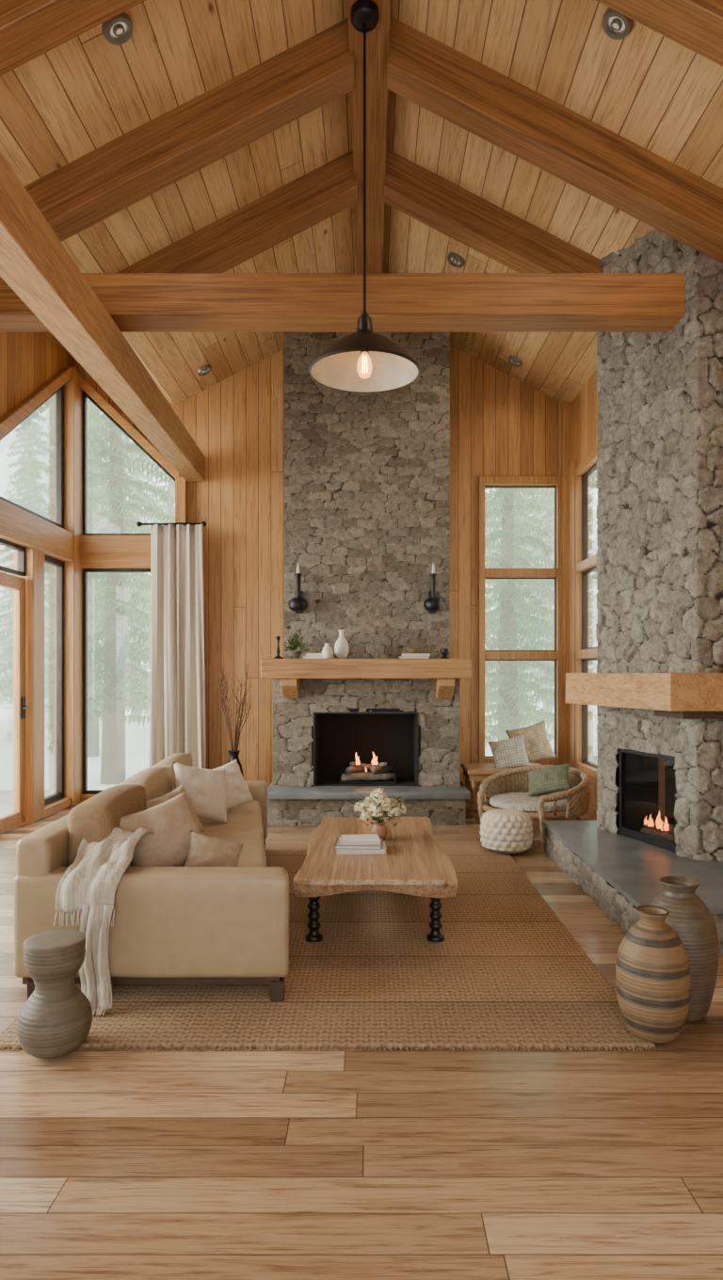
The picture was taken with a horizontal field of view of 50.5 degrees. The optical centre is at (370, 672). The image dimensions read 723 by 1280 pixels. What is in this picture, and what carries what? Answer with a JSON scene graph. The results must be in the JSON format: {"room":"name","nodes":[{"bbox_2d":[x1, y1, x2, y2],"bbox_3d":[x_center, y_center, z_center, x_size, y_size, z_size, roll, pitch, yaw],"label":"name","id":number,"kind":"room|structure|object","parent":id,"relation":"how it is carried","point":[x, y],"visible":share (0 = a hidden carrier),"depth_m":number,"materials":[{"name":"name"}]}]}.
{"room":"living room","nodes":[
{"label":"living room","id":0,"kind":"room"},
{"bbox_2d":[0,332,75,417],"bbox_3d":[-3.270,-1.060,3.550,0.140,4.920,9.500,0,0,0],"label":"wall","id":1,"kind":"structure","parent":0,"point":[28,360],"depth_m":7.10,"materials":[{"name":"brown wood"}]},
{"bbox_2d":[0,538,25,575],"bbox_3d":[-3.250,-1.035,6.590,0.060,0.270,1.140,0,0,0],"label":"window","id":2,"kind":"structure","parent":1,"relation":"in","point":[12,556],"depth_m":6.95,"materials":[{"name":"clear glass"}]},
{"bbox_2d":[0,571,31,832],"bbox_3d":[-3.204,0.255,6.590,0.131,2.270,1.100,0,0,0],"label":"door","id":3,"kind":"structure","parent":1,"relation":"in","point":[12,587],"depth_m":6.93,"materials":[{"name":"clear glass"}]},
{"bbox_2d":[15,547,44,822],"bbox_3d":[-3.240,0.110,7.285,0.180,2.580,0.250,0,0,0],"label":"trim","id":4,"kind":"structure","parent":1,"relation":"attached to","point":[34,576],"depth_m":7.18,"materials":[{"name":"brown wood"}]},
{"bbox_2d":[0,384,63,528],"bbox_3d":[-3.250,-2.284,7.155,0.060,1.628,1.810,0,0,0],"label":"window","id":5,"kind":"structure","parent":1,"relation":"in","point":[32,453],"depth_m":7.50,"materials":[{"name":"clear glass"}]},
{"bbox_2d":[0,367,71,438],"bbox_3d":[-3.245,-2.490,7.130,0.210,1.453,1.860,0,0,0],"label":"trim","id":6,"kind":"structure","parent":1,"relation":"attached to","point":[18,413],"depth_m":7.14,"materials":[{"name":"brown wood"}]},
{"bbox_2d":[0,499,73,561],"bbox_3d":[-3.230,-1.320,4.240,0.200,0.300,7.680,0,0,0],"label":"trim","id":7,"kind":"structure","parent":1,"relation":"attached to","point":[18,526],"depth_m":7.13,"materials":[{"name":"brown wood"}]},
{"bbox_2d":[44,554,63,805],"bbox_3d":[-3.250,0.070,7.735,0.060,2.480,0.650,0,0,0],"label":"window","id":8,"kind":"structure","parent":1,"relation":"in","point":[54,568],"depth_m":7.88,"materials":[{"name":"clear glass"}]},
{"bbox_2d":[44,797,70,817],"bbox_3d":[-3.240,1.355,7.740,0.180,0.090,0.680,0,0,0],"label":"trim","id":9,"kind":"structure","parent":1,"relation":"attached to","point":[61,804],"depth_m":7.72,"materials":[{"name":"brown wood"}]},
{"bbox_2d":[64,367,82,805],"bbox_3d":[-3.220,-0.910,8.210,0.200,4.620,0.300,0,0,0],"label":"trim","id":10,"kind":"structure","parent":1,"relation":"attached to","point":[72,391],"depth_m":8.06,"materials":[{"name":"brown wood"}]},
{"bbox_2d":[0,272,685,332],"bbox_3d":[-0.657,-2.272,4.715,5.085,0.255,0.230,0,0,0],"label":"tie beam","id":11,"kind":"structure","parent":1,"relation":"attached to","point":[136,302],"depth_m":4.60,"materials":[{"name":"brown wood"}]},
{"bbox_2d":[0,0,356,404],"bbox_3d":[-1.725,-3.509,3.650,3.450,1.222,9.700,0,0,0],"label":"ceiling","id":12,"kind":"structure","parent":0,"point":[88,91],"depth_m":4.57,"materials":[{"name":"brown wood"}]},
{"bbox_2d":[0,0,145,76],"bbox_3d":[-1.125,-3.280,3.505,2.050,1.371,0.210,0,0,0],"label":"beam","id":13,"kind":"structure","parent":12,"relation":"attached to","point":[29,29],"depth_m":3.50,"materials":[{"name":"brown wood"}]},
{"bbox_2d":[101,12,132,45],"bbox_3d":[-1.302,-3.312,3.940,0.154,0.103,0.164,0,0,5],"label":"recessed light","id":14,"kind":"object","parent":12,"relation":"in","point":[118,30],"visible":0.94,"depth_m":3.93,"materials":[{"name":"silver metal"}]},
{"bbox_2d":[24,17,354,241],"bbox_3d":[-1.125,-3.280,4.705,2.050,1.371,0.210,0,0,0],"label":"beam","id":15,"kind":"structure","parent":12,"relation":"attached to","point":[319,70],"depth_m":4.60,"materials":[{"name":"brown wood"}]},
{"bbox_2d":[196,364,211,376],"bbox_3d":[-1.707,-3.101,7.860,0.154,0.103,0.164,0,0,5],"label":"recessed light","id":16,"kind":"object","parent":12,"relation":"in","point":[204,370],"visible":1,"depth_m":7.83,"materials":[{"name":"silver metal"}]},
{"bbox_2d":[116,149,357,272],"bbox_3d":[-1.125,-3.280,5.865,2.050,1.371,0.210,0,0,0],"label":"beam","id":17,"kind":"structure","parent":12,"relation":"attached to","point":[330,188],"depth_m":5.76,"materials":[{"name":"brown wood"}]},
{"bbox_2d":[347,0,390,272],"bbox_3d":[-0.010,-3.850,3.550,0.240,0.300,9.500,0,0,0],"label":"ridge beam","id":18,"kind":"structure","parent":12,"relation":"attached to","point":[377,40],"depth_m":5.23,"materials":[{"name":"brown wood"}]},
{"bbox_2d":[308,0,420,393],"bbox_3d":[-0.035,-2.675,4.290,0.624,2.050,0.624,0,0,0],"label":"pendant lamp","id":19,"kind":"object","parent":18,"relation":"hanging from","point":[363,360],"visible":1,"depth_m":4.31,"materials":[{"name":"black metal"}]},
{"bbox_2d":[75,344,562,793],"bbox_3d":[-0.500,-1.315,8.370,5.600,5.430,0.140,0,0,0],"label":"wall","id":20,"kind":"structure","parent":0,"point":[501,424],"depth_m":8.30,"materials":[{"name":"brown wood"}]},
{"bbox_2d":[80,794,95,802],"bbox_3d":[-2.595,1.355,8.330,1.090,0.090,0.180,0,0,0],"label":"trim","id":21,"kind":"structure","parent":20,"relation":"attached to","point":[83,797],"depth_m":8.24,"materials":[{"name":"brown wood"}]},
{"bbox_2d":[0,151,205,481],"bbox_3d":[-1.695,-2.025,5.490,0.200,0.619,5.607,0,0,-4],"label":"beam","id":22,"kind":"structure","parent":20,"relation":"attached to","point":[35,264],"depth_m":4.00,"materials":[{"name":"brown wood"}]},
{"bbox_2d":[80,535,150,568],"bbox_3d":[-2.570,-1.305,8.330,1.140,0.350,0.180,0,0,0],"label":"trim","id":23,"kind":"structure","parent":20,"relation":"attached to","point":[96,552],"depth_m":8.24,"materials":[{"name":"brown wood"}]},
{"bbox_2d":[82,568,150,794],"bbox_3d":[-2.605,0.090,8.330,1.030,2.440,0.060,0,0,0],"label":"window","id":24,"kind":"structure","parent":20,"relation":"in","point":[86,791],"depth_m":8.30,"materials":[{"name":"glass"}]},
{"bbox_2d":[82,389,175,535],"bbox_3d":[-2.605,-2.274,8.330,1.030,1.587,0.060,0,0,0],"label":"window","id":25,"kind":"structure","parent":20,"relation":"in","point":[86,395],"depth_m":8.30,"materials":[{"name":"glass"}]},
{"bbox_2d":[80,375,181,478],"bbox_3d":[-2.600,-2.630,8.330,1.100,1.172,0.220,0,0,0],"label":"trim","id":26,"kind":"structure","parent":20,"relation":"attached to","point":[103,403],"depth_m":8.22,"materials":[{"name":"brown wood"}]},
{"bbox_2d":[136,521,206,768],"bbox_3d":[-2.100,-0.120,8.154,0.740,2.960,0.292,0,0,0],"label":"curtain","id":27,"kind":"object","parent":20,"relation":"hanging from","point":[177,702],"visible":0.81,"depth_m":8.06,"materials":[{"name":"fabric"}]},
{"bbox_2d":[175,476,188,522],"bbox_3d":[-2.035,-0.350,8.310,0.110,3.500,0.220,0,0,0],"label":"trim","id":28,"kind":"structure","parent":20,"relation":"attached to","point":[181,484],"depth_m":8.20,"materials":[{"name":"brown wood"}]},
{"bbox_2d":[467,793,478,802],"bbox_3d":[-0.340,1.350,8.285,3.280,0.100,0.030,0,0,0],"label":"baseboard","id":29,"kind":"structure","parent":20,"relation":"attached to","point":[470,800],"depth_m":8.27,"materials":[{"name":"brown wood"}]},
{"bbox_2d":[478,476,562,765],"bbox_3d":[1.620,-0.565,8.325,0.920,3.110,0.150,0,0,0],"label":"window","id":30,"kind":"structure","parent":20,"relation":"in","point":[555,483],"depth_m":8.25,"materials":[{"name":"brown wood"}]},
{"bbox_2d":[560,401,571,764],"bbox_3d":[2.110,-0.750,8.260,0.100,4.300,0.120,0,0,0],"label":"trim","id":31,"kind":"structure","parent":20,"relation":"attached to","point":[566,408],"depth_m":8.20,"materials":[{"name":"brown wood"}]},
{"bbox_2d":[0,802,722,1279],"bbox_3d":[-0.075,1.460,3.675,6.750,0.120,9.750,0,0,0],"label":"floor","id":32,"kind":"structure","parent":0,"point":[119,1164],"depth_m":2.22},
{"bbox_2d":[218,662,251,777],"bbox_3d":[-1.404,0.643,7.862,0.360,1.515,0.234,0,0,0],"label":"vase","id":33,"kind":"object","parent":32,"relation":"on","point":[233,754],"visible":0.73,"depth_m":7.83,"materials":[{"name":"black metal"}]},
{"bbox_2d":[0,836,655,1051],"bbox_3d":[-0.180,1.391,4.680,2.480,0.015,3.692,0,0,0],"label":"jute rug","id":34,"kind":"object","parent":32,"relation":"on","point":[505,971],"visible":0.59,"depth_m":3.37,"materials":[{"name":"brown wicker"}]},
{"bbox_2d":[16,929,92,1058],"bbox_3d":[-1.165,1.181,2.830,0.257,0.405,0.257,0,0,-37],"label":"stool","id":35,"kind":"object","parent":34,"relation":"on","point":[56,1019],"visible":1,"depth_m":2.75,"materials":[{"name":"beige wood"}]},
{"bbox_2d":[13,752,288,1001],"bbox_3d":[-0.973,0.983,4.625,1.247,0.795,2.852,0,0,0],"label":"sofa","id":36,"kind":"object","parent":34,"relation":"on","point":[173,925],"visible":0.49,"depth_m":3.20,"materials":[{"name":"beige fabric"}]},
{"bbox_2d":[53,827,154,1015],"bbox_3d":[-1.158,1.041,3.346,0.290,0.675,0.515,0,0,0],"label":"throw blanket","id":37,"kind":"object","parent":36,"relation":"on","point":[88,886],"visible":0.89,"depth_m":3.15,"materials":[{"name":"fabric"}]},
{"bbox_2d":[67,784,145,866],"bbox_3d":[-1.296,0.792,3.827,0.223,0.409,0.804,0,0,-4],"label":"cushion","id":38,"kind":"object","parent":36,"relation":"on","point":[94,819],"depth_m":3.47,"materials":[{"name":"brown fabric"}]},
{"bbox_2d":[119,767,173,800],"bbox_3d":[-1.345,0.791,4.632,0.200,0.411,0.804,0,0,-4],"label":"cushion","id":39,"kind":"object","parent":36,"relation":"on","point":[156,781],"depth_m":4.49,"materials":[{"name":"beige fabric"}]},
{"bbox_2d":[119,791,200,866],"bbox_3d":[-0.998,0.795,3.678,0.459,0.405,0.225,0,0,-40],"label":"pillow","id":40,"kind":"object","parent":36,"relation":"on","point":[171,822],"visible":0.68,"depth_m":3.63,"materials":[{"name":"beige fabric"}]},
{"bbox_2d":[153,752,192,790],"bbox_3d":[-1.396,0.789,5.438,0.181,0.409,0.802,0,0,-4],"label":"cushion","id":41,"kind":"object","parent":36,"relation":"on","point":[184,759],"depth_m":5.31,"materials":[{"name":"beige fabric"}]},
{"bbox_2d":[145,784,204,831],"bbox_3d":[-1.112,0.810,4.301,0.173,0.329,0.386,0,0,32],"label":"pillow","id":42,"kind":"object","parent":36,"relation":"on","point":[180,790],"visible":0.26,"depth_m":4.35,"materials":[{"name":"beige fabric"}]},
{"bbox_2d":[128,833,266,866],"bbox_3d":[-0.918,1.055,4.017,0.926,0.202,1.266,0,0,0],"label":"seat cushion","id":43,"kind":"object","parent":36,"relation":"on","point":[252,854],"depth_m":4.24,"materials":[{"name":"beige fabric"}]},
{"bbox_2d":[173,762,227,822],"bbox_3d":[-1.079,0.765,4.879,0.444,0.412,0.214,0,0,-39],"label":"pillow","id":44,"kind":"object","parent":36,"relation":"on","point":[205,788],"visible":0.78,"depth_m":4.84,"materials":[{"name":"beige fabric"}]},
{"bbox_2d":[183,830,243,866],"bbox_3d":[-0.745,0.870,3.639,0.303,0.239,0.149,0,0,-18],"label":"pillow","id":45,"kind":"object","parent":36,"relation":"on","point":[204,851],"visible":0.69,"depth_m":3.60,"materials":[{"name":"beige fabric"}]},
{"bbox_2d":[198,800,263,838],"bbox_3d":[-1.055,1.054,5.257,0.801,0.204,1.226,0,0,0],"label":"seat cushion","id":46,"kind":"object","parent":36,"relation":"on","point":[248,818],"depth_m":4.94,"materials":[{"name":"beige fabric"}]},
{"bbox_2d":[211,759,254,810],"bbox_3d":[-1.003,0.790,5.302,0.190,0.358,0.402,0,0,43],"label":"pillow","id":47,"kind":"object","parent":36,"relation":"on","point":[237,792],"visible":0.45,"depth_m":5.30,"materials":[{"name":"beige fabric"}]},
{"bbox_2d":[293,816,457,942],"bbox_3d":[0.029,1.179,4.416,0.800,0.408,1.610,0,0,0],"label":"coffee table","id":48,"kind":"object","parent":34,"relation":"on","point":[414,863],"visible":1,"depth_m":3.95,"materials":[{"name":"brown wood"}]},
{"bbox_2d":[336,841,386,854],"bbox_3d":[-0.055,0.961,4.220,0.270,0.026,0.200,0,0,-3],"label":"book","id":49,"kind":"object","parent":48,"relation":"on","point":[383,847],"visible":0.57,"depth_m":4.12,"materials":[{"name":"paper"}]},
{"bbox_2d":[334,837,382,849],"bbox_3d":[-0.065,0.938,4.210,0.250,0.020,0.185,0,0,3],"label":"book","id":50,"kind":"object","parent":49,"relation":"on","point":[338,845],"visible":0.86,"depth_m":4.12,"materials":[{"name":"paper"}]},
{"bbox_2d":[339,833,380,845],"bbox_3d":[-0.060,0.917,4.220,0.210,0.020,0.170,0,0,-6],"label":"book","id":51,"kind":"object","parent":50,"relation":"on","point":[371,839],"visible":1,"depth_m":4.17,"materials":[{"name":"paper"}]},
{"bbox_2d":[352,787,407,839],"bbox_3d":[0.051,0.824,4.506,0.346,0.299,0.333,0,0,0],"label":"flower vase","id":52,"kind":"object","parent":48,"relation":"on","point":[377,801],"visible":0.99,"depth_m":4.46,"materials":[{"name":"brown ceramic"}]},
{"bbox_2d":[479,808,533,853],"bbox_3d":[1.060,1.232,6.000,0.416,0.303,0.416,0,0,0],"label":"knitted pouf","id":53,"kind":"object","parent":34,"relation":"on","point":[504,831],"visible":1,"depth_m":5.84,"materials":[{"name":"fabric"}]},
{"bbox_2d":[615,905,690,1042],"bbox_3d":[1.080,1.145,2.940,0.271,0.476,0.271,0,0,0],"label":"floor vase","id":54,"kind":"object","parent":34,"relation":"on","point":[653,972],"visible":1,"depth_m":2.85,"materials":[{"name":"beige ceramic"}]},
{"bbox_2d":[260,332,471,825],"bbox_3d":[-0.043,-1.175,7.635,1.915,5.150,1.310,0,0,0],"label":"stone fireplace","id":55,"kind":"object","parent":32,"relation":"on","point":[366,488],"visible":0.91,"depth_m":7.51,"materials":[{"name":"stone"}]},
{"bbox_2d":[272,636,283,658],"bbox_3d":[-0.860,-0.236,7.120,0.095,0.210,0.095,0,0,0],"label":"candlestick","id":56,"kind":"object","parent":55,"relation":"on","point":[278,638],"visible":0.99,"depth_m":7.11,"materials":[{"name":"black metal"}]},
{"bbox_2d":[283,633,309,658],"bbox_3d":[-0.701,-0.256,7.191,0.258,0.250,0.258,0,0,0],"label":"potted plant","id":57,"kind":"object","parent":55,"relation":"on","point":[296,654],"visible":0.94,"depth_m":7.18,"materials":[{"name":"green plant"}]},
{"bbox_2d":[288,562,307,613],"bbox_3d":[-0.700,-0.818,7.394,0.185,0.475,0.232,0,0,0],"label":"wall sconce","id":58,"kind":"object","parent":55,"relation":"attached to","point":[298,604],"visible":1,"depth_m":7.34,"materials":[{"name":"black metal"}]},
{"bbox_2d":[303,656,334,658],"bbox_3d":[-0.490,-0.145,7.200,0.280,0.028,0.200,0,0,0],"label":"book","id":59,"kind":"object","parent":55,"relation":"on","point":[304,657],"visible":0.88,"depth_m":7.11,"materials":[{"name":"paper"}]},
{"bbox_2d":[305,653,333,655],"bbox_3d":[-0.480,-0.172,7.200,0.250,0.024,0.180,0,0,-2],"label":"book","id":60,"kind":"object","parent":59,"relation":"on","point":[307,654],"visible":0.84,"depth_m":7.11,"materials":[{"name":"paper"}]},
{"bbox_2d":[321,643,333,658],"bbox_3d":[-0.400,-0.201,7.050,0.101,0.140,0.101,0,0,0],"label":"ceramic jar","id":61,"kind":"object","parent":55,"relation":"on","point":[327,652],"visible":1,"depth_m":7.01,"materials":[{"name":"white ceramic"}]},
{"bbox_2d":[334,629,349,658],"bbox_3d":[-0.275,-0.267,7.200,0.137,0.273,0.137,0,0,0],"label":"ceramic vase","id":62,"kind":"object","parent":55,"relation":"on","point":[341,648],"visible":0.99,"depth_m":7.15,"materials":[{"name":"white ceramic"}]},
{"bbox_2d":[260,658,471,678],"bbox_3d":[-0.043,-0.040,7.270,1.915,0.180,0.580,0,0,0],"label":"mantel shelf","id":63,"kind":"object","parent":55,"relation":"attached to","point":[270,668],"depth_m":6.98,"materials":[{"name":"brown wood"}]},
{"bbox_2d":[398,656,429,658],"bbox_3d":[0.400,-0.144,7.200,0.280,0.026,0.180,0,0,0],"label":"book","id":64,"kind":"object","parent":55,"relation":"on","point":[399,657],"visible":0.88,"depth_m":7.11,"materials":[{"name":"paper"}]},
{"bbox_2d":[401,653,430,655],"bbox_3d":[0.420,-0.169,7.200,0.250,0.022,0.170,0,0,-3],"label":"book","id":65,"kind":"object","parent":64,"relation":"on","point":[403,654],"visible":0.88,"depth_m":7.12,"materials":[{"name":"paper"}]},
{"bbox_2d":[407,648,419,653],"bbox_3d":[0.400,-0.203,7.200,0.117,0.045,0.117,0,0,0],"label":"ceramic bowl","id":66,"kind":"object","parent":65,"relation":"on","point":[410,650],"visible":0.89,"depth_m":7.16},
{"bbox_2d":[423,562,443,613],"bbox_3d":[0.600,-0.818,7.394,0.185,0.475,0.232,0,0,0],"label":"wall sconce","id":67,"kind":"object","parent":55,"relation":"attached to","point":[432,604],"visible":1,"depth_m":7.34,"materials":[{"name":"black metal"}]},
{"bbox_2d":[430,562,436,597],"bbox_3d":[0.600,-0.887,7.370,0.068,0.335,0.068,0,0,0],"label":"candle","id":68,"kind":"object","parent":67,"relation":"on","point":[433,575],"depth_m":7.35,"materials":[{"name":"black wax"}]},
{"bbox_2d":[440,648,448,658],"bbox_3d":[0.690,-0.178,7.160,0.081,0.095,0.081,0,0,0],"label":"candle holder","id":69,"kind":"object","parent":55,"relation":"on","point":[444,652],"visible":0.95,"depth_m":7.13,"materials":[{"name":"black metal"}]},
{"bbox_2d":[460,763,540,817],"bbox_3d":[1.335,1.170,7.650,0.810,0.469,0.600,0,0,0],"label":"wooden bench","id":70,"kind":"object","parent":32,"relation":"on","point":[472,773],"visible":0.45,"depth_m":7.41,"materials":[{"name":"brown wood"}]},
{"bbox_2d":[488,735,530,767],"bbox_3d":[1.370,0.800,7.600,0.414,0.374,0.185,0,0,7],"label":"pillow","id":71,"kind":"object","parent":70,"relation":"on","point":[509,753],"visible":0.96,"depth_m":7.55,"materials":[{"name":"beige fabric"}]},
{"bbox_2d":[505,720,556,763],"bbox_3d":[1.620,0.720,7.778,0.490,0.475,0.191,0,0,-9],"label":"pillow","id":72,"kind":"object","parent":70,"relation":"on","point":[536,744],"visible":0.76,"depth_m":7.73,"materials":[{"name":"beige fabric"}]},
{"bbox_2d":[477,765,589,843],"bbox_3d":[1.431,1.129,6.761,0.897,0.556,0.965,0,0,-42],"label":"wicker armchair","id":73,"kind":"object","parent":32,"relation":"on","point":[508,789],"visible":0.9,"depth_m":6.59,"materials":[{"name":"wicker"}]},
{"bbox_2d":[489,792,566,811],"bbox_3d":[1.408,1.123,6.740,0.728,0.084,0.728,0,0,-42],"label":"seat cushion","id":74,"kind":"object","parent":73,"relation":"on","point":[518,801],"depth_m":6.50,"materials":[{"name":"beige fabric"}]},
{"bbox_2d":[527,763,572,796],"bbox_3d":[1.571,0.945,6.763,0.439,0.299,0.213,0,0,24],"label":"pillow","id":75,"kind":"object","parent":73,"relation":"on","point":[551,779],"visible":0.98,"depth_m":6.71,"materials":[{"name":"green fabric"}]},
{"bbox_2d":[542,228,722,952],"bbox_3d":[2.244,-0.975,4.984,1.793,4.750,2.306,0,0,0],"label":"stone fireplace","id":76,"kind":"object","parent":32,"relation":"on","point":[656,688],"visible":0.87,"depth_m":5.07,"materials":[{"name":"stone"}]},
{"bbox_2d":[565,672,722,711],"bbox_3d":[2.307,0.115,5.252,1.666,0.230,1.324,0,0,0],"label":"mantel shelf","id":77,"kind":"object","parent":76,"relation":"attached to","point":[656,692],"depth_m":4.80,"materials":[{"name":"brown wood"}]},
{"bbox_2d":[649,876,719,1021],"bbox_3d":[1.270,1.128,3.160,0.297,0.544,0.297,0,0,0],"label":"floor vase","id":78,"kind":"object","parent":32,"relation":"on","point":[689,917],"visible":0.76,"depth_m":3.05,"materials":[{"name":"ceramic"}]},
{"bbox_2d":[383,0,722,402],"bbox_3d":[1.650,-3.202,3.650,3.300,1.836,9.700,0,0,0],"label":"ceiling","id":79,"kind":"structure","parent":0,"point":[646,88],"depth_m":4.55,"materials":[{"name":"brown wood"}]},
{"bbox_2d":[447,252,464,268],"bbox_3d":[0.744,-3.602,6.690,0.154,0.103,0.164,0,0,-5],"label":"recessed light","id":80,"kind":"object","parent":79,"relation":"in","point":[456,260],"visible":1,"depth_m":6.66,"materials":[{"name":"silver metal"}]},
{"bbox_2d":[384,148,603,272],"bbox_3d":[1.000,-3.345,5.865,1.800,1.241,0.210,0,0,0],"label":"beam","id":81,"kind":"structure","parent":79,"relation":"attached to","point":[410,188],"depth_m":5.76,"materials":[{"name":"brown wood"}]},
{"bbox_2d":[508,355,523,367],"bbox_3d":[1.492,-3.213,7.910,0.154,0.103,0.164,0,0,-5],"label":"recessed light","id":82,"kind":"object","parent":79,"relation":"in","point":[514,360],"visible":1,"depth_m":7.88,"materials":[{"name":"silver metal"}]},
{"bbox_2d":[386,16,722,263],"bbox_3d":[1.600,-3.033,4.705,3.000,1.865,0.210,0,0,0],"label":"beam","id":83,"kind":"structure","parent":79,"relation":"attached to","point":[422,70],"depth_m":4.60,"materials":[{"name":"brown wood"}]},
{"bbox_2d":[602,7,633,39],"bbox_3d":[1.265,-3.331,3.930,0.154,0.103,0.164,0,0,-5],"label":"recessed light","id":84,"kind":"object","parent":79,"relation":"in","point":[616,25],"visible":0.94,"depth_m":3.92,"materials":[{"name":"silver metal"}]},
{"bbox_2d":[595,0,722,65],"bbox_3d":[1.600,-3.033,3.505,3.000,1.865,0.210,0,0,0],"label":"beam","id":85,"kind":"structure","parent":79,"relation":"attached to","point":[696,25],"depth_m":3.52,"materials":[{"name":"brown wood"}]},
{"bbox_2d":[571,368,664,822],"bbox_3d":[2.210,-0.770,7.000,0.140,4.340,2.600,0,0,0],"label":"wall","id":86,"kind":"structure","parent":0,"point":[584,406],"depth_m":7.53,"materials":[{"name":"brown wood"}]},
{"bbox_2d":[568,461,576,767],"bbox_3d":[2.135,-0.590,8.080,0.050,3.220,0.240,0,0,0],"label":"trim","id":87,"kind":"structure","parent":86,"relation":"attached to","point":[571,469],"depth_m":8.05,"materials":[{"name":"brown wood"}]},
{"bbox_2d":[575,447,597,778],"bbox_3d":[2.180,-0.565,7.320,0.120,3.110,1.280,0,0,0],"label":"window","id":88,"kind":"structure","parent":86,"relation":"in","point":[585,472],"depth_m":7.81,"materials":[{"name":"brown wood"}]},
{"bbox_2d":[585,805,597,820],"bbox_3d":[2.125,1.350,7.100,0.030,0.100,2.200,0,0,0],"label":"baseboard","id":89,"kind":"structure","parent":86,"relation":"attached to","point":[591,813],"depth_m":7.33,"materials":[{"name":"brown wood"}]},
{"label":"outside","id":90,"kind":"structure","parent":0,"visible":0},
{"bbox_2d":[87,691,553,789],"bbox_3d":[0.000,1.800,39.300,90.000,0.100,61.400,0,0,0],"label":"ground","id":91,"kind":"structure","parent":90,"point":[136,738],"depth_m":17.08,"materials":[{"name":"white snow"}]},
{"bbox_2d":[87,400,150,757],"bbox_3d":[-5.934,-4.749,16.251,3.306,13.002,3.530,0,0,24],"label":"conifer tree","id":92,"kind":"object","parent":91,"relation":"on","point":[93,733],"visible":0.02,"depth_m":16.00,"materials":[{"name":"green plant"}]},
{"bbox_2d":[101,437,157,721],"bbox_3d":[-8.433,-4.749,27.939,3.530,13.002,3.306,0,0,-28],"label":"conifer tree","id":93,"kind":"object","parent":91,"relation":"on","point":[137,475],"visible":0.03,"depth_m":27.69,"materials":[{"name":"green plant"}]},
{"bbox_2d":[87,398,175,784],"bbox_3d":[-4.085,-3.749,12.187,3.382,11.002,3.458,0,0,0],"label":"conifer tree","id":94,"kind":"object","parent":91,"relation":"on","point":[114,706],"visible":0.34,"depth_m":12.06,"materials":[{"name":"green plant"}]},
{"bbox_2d":[128,457,175,691],"bbox_3d":[-6.212,-4.749,23.746,3.306,13.002,3.530,0,0,41],"label":"conifer tree","id":95,"kind":"object","parent":91,"relation":"on","point":[170,508],"visible":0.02,"depth_m":23.82,"materials":[{"name":"green plant"}]},
{"bbox_2d":[142,484,175,713],"bbox_3d":[-4.345,-4.749,20.053,3.306,13.002,3.530,0,0,-33],"label":"conifer tree","id":96,"kind":"object","parent":91,"relation":"on","point":[168,486],"visible":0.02,"depth_m":19.77,"materials":[{"name":"green plant"}]},
{"bbox_2d":[485,488,540,718],"bbox_3d":[2.583,-3.749,20.010,3.382,11.002,3.458,0,0,-9],"label":"conifer tree","id":97,"kind":"object","parent":91,"relation":"on","point":[488,520],"visible":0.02,"depth_m":19.75,"materials":[{"name":"green plant"}]},
{"bbox_2d":[485,488,553,746],"bbox_3d":[2.213,-2.501,12.325,3.020,8.507,3.255,0,0,-37],"label":"conifer tree","id":98,"kind":"object","parent":91,"relation":"on","point":[510,599],"visible":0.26,"depth_m":12.05,"materials":[{"name":"green plant"}]},
{"bbox_2d":[485,489,553,713],"bbox_3d":[3.947,-4.749,16.124,3.306,13.002,3.530,0,0,-44],"label":"conifer tree","id":99,"kind":"object","parent":91,"relation":"on","point":[545,499],"visible":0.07,"depth_m":15.97,"materials":[{"name":"green plant"}]},
{"bbox_2d":[485,488,553,727],"bbox_3d":[4.450,-4.749,23.937,3.306,13.002,3.530,0,0,-39],"label":"conifer tree","id":100,"kind":"object","parent":91,"relation":"on","point":[491,528],"visible":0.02,"depth_m":23.79,"materials":[{"name":"green plant"}]},
{"bbox_2d":[513,490,553,720],"bbox_3d":[6.534,-4.749,27.877,3.530,13.002,3.306,0,0,7],"label":"conifer tree","id":101,"kind":"object","parent":91,"relation":"on","point":[544,513],"visible":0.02,"depth_m":27.67,"materials":[{"name":"green plant"}]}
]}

